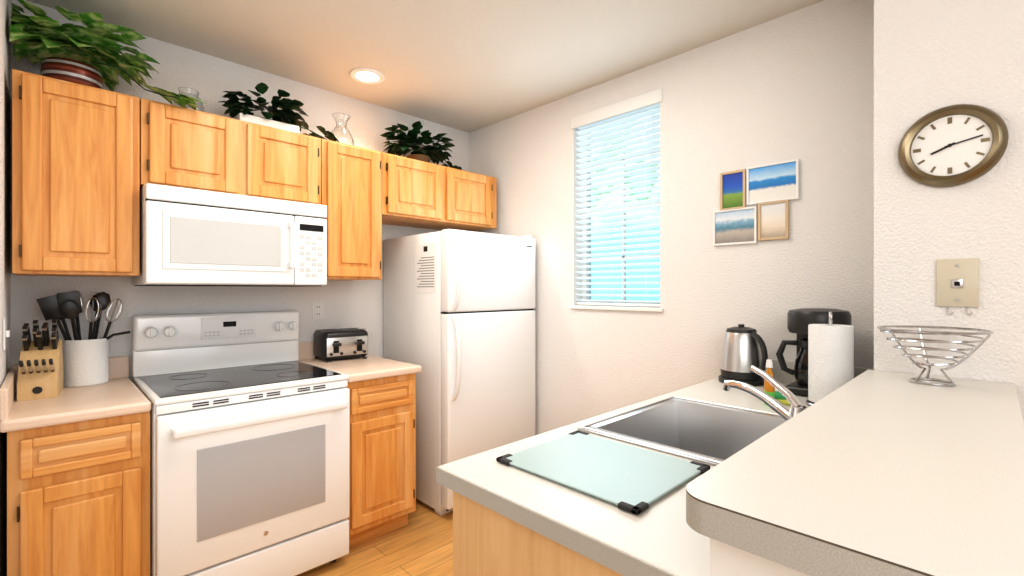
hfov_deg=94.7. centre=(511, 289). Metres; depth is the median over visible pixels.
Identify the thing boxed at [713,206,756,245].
picture frame
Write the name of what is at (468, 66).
ceiling
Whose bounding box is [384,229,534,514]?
refrigerator
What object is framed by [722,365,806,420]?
faucet
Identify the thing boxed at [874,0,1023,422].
wall
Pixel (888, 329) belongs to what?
wire fruit basket
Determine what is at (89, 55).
plant pot
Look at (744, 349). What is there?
kettle
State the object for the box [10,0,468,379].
wall
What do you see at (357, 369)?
countertop
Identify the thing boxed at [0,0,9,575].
wall
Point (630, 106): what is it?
window blinds
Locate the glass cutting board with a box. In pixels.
[496,430,709,514]
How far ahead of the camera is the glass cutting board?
1.09 m
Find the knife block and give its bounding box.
[17,319,63,400]
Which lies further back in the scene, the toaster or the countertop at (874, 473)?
the toaster
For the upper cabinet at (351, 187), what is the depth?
2.66 m
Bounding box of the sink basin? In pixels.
[577,396,785,465]
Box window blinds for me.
[571,88,662,306]
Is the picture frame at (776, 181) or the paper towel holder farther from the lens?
the picture frame at (776, 181)
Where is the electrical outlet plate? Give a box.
[312,301,323,319]
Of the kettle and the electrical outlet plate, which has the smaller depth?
the kettle
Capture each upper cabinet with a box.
[12,69,139,276]
[140,98,320,204]
[321,139,381,279]
[382,152,496,230]
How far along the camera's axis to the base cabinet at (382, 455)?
2.47 m
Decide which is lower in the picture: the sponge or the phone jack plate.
the sponge
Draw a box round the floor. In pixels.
[296,499,452,575]
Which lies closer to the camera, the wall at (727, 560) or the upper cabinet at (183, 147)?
the wall at (727, 560)
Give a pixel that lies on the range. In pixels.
(249, 444)
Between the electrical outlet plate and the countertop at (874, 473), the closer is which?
the countertop at (874, 473)
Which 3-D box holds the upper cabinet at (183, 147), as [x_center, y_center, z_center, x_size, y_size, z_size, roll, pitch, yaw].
[-1.438,-0.635,2.418,0.772,0.370,0.409,0,0,-44]
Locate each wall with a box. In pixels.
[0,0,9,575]
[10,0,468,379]
[469,0,873,434]
[710,538,809,575]
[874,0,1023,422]
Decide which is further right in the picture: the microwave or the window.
the window
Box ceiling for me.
[26,0,823,132]
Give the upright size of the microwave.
0.426 m
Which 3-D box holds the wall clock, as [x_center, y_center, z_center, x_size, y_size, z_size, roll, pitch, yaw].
[1.277,-0.420,1.376,0.028,0.236,0.236,0,0,-44]
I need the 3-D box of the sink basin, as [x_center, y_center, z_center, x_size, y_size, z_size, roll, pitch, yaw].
[0.605,0.509,1.426,0.600,0.198,0.560,0,0,-44]
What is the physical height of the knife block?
0.300 m
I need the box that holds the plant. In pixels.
[219,82,338,141]
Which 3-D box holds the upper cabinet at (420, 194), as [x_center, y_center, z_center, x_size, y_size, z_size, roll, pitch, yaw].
[-0.571,-0.635,3.267,0.924,0.370,0.409,0,0,-44]
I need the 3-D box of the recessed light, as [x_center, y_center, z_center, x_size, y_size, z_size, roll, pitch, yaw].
[-0.848,-1.250,2.767,0.200,0.010,0.200,0,0,-44]
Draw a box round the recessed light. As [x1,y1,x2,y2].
[349,68,384,83]
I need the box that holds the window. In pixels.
[570,107,663,311]
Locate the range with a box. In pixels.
[131,310,349,575]
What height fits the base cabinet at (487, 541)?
0.868 m
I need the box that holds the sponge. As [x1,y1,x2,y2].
[775,391,790,404]
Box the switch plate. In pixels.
[3,318,9,350]
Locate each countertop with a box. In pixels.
[0,356,150,432]
[298,342,421,382]
[436,358,873,575]
[686,370,1023,575]
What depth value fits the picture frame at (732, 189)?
2.31 m
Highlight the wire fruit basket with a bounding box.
[877,325,993,385]
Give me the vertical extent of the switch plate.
0.114 m
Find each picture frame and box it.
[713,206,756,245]
[720,169,745,210]
[746,159,798,204]
[758,199,788,240]
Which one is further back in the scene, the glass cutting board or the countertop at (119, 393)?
the countertop at (119, 393)
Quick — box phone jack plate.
[936,258,978,315]
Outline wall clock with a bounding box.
[898,104,1008,186]
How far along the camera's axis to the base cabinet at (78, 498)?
1.65 m
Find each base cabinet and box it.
[7,411,149,575]
[346,373,415,547]
[453,491,622,575]
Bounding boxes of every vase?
[173,87,203,111]
[328,113,353,145]
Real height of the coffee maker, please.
0.345 m
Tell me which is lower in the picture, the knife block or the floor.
the floor
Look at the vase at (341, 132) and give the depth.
2.80 m
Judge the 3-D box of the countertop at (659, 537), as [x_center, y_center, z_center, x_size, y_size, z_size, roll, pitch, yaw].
[0.670,0.390,1.499,1.739,0.140,0.659,0,0,-44]
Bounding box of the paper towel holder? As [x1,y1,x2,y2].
[806,311,853,405]
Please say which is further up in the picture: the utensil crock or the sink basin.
the utensil crock
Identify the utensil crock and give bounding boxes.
[36,290,130,386]
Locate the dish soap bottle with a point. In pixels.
(769, 388)
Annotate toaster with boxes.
[314,328,367,361]
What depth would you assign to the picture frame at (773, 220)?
2.18 m
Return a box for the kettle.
[718,324,767,385]
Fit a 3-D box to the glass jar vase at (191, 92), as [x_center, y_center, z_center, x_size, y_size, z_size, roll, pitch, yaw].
[-1.578,-0.896,2.304,0.128,0.150,0.128,0,0,-44]
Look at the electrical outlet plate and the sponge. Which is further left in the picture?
the electrical outlet plate
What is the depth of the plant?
2.52 m
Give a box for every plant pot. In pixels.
[9,0,206,109]
[380,121,461,169]
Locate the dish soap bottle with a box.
[764,359,774,404]
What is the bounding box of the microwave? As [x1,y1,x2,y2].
[132,183,326,286]
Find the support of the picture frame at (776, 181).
attached to the wall at (798, 84)
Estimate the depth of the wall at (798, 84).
2.40 m
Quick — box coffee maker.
[776,308,850,396]
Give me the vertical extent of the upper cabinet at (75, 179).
0.760 m
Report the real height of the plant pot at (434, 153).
0.277 m

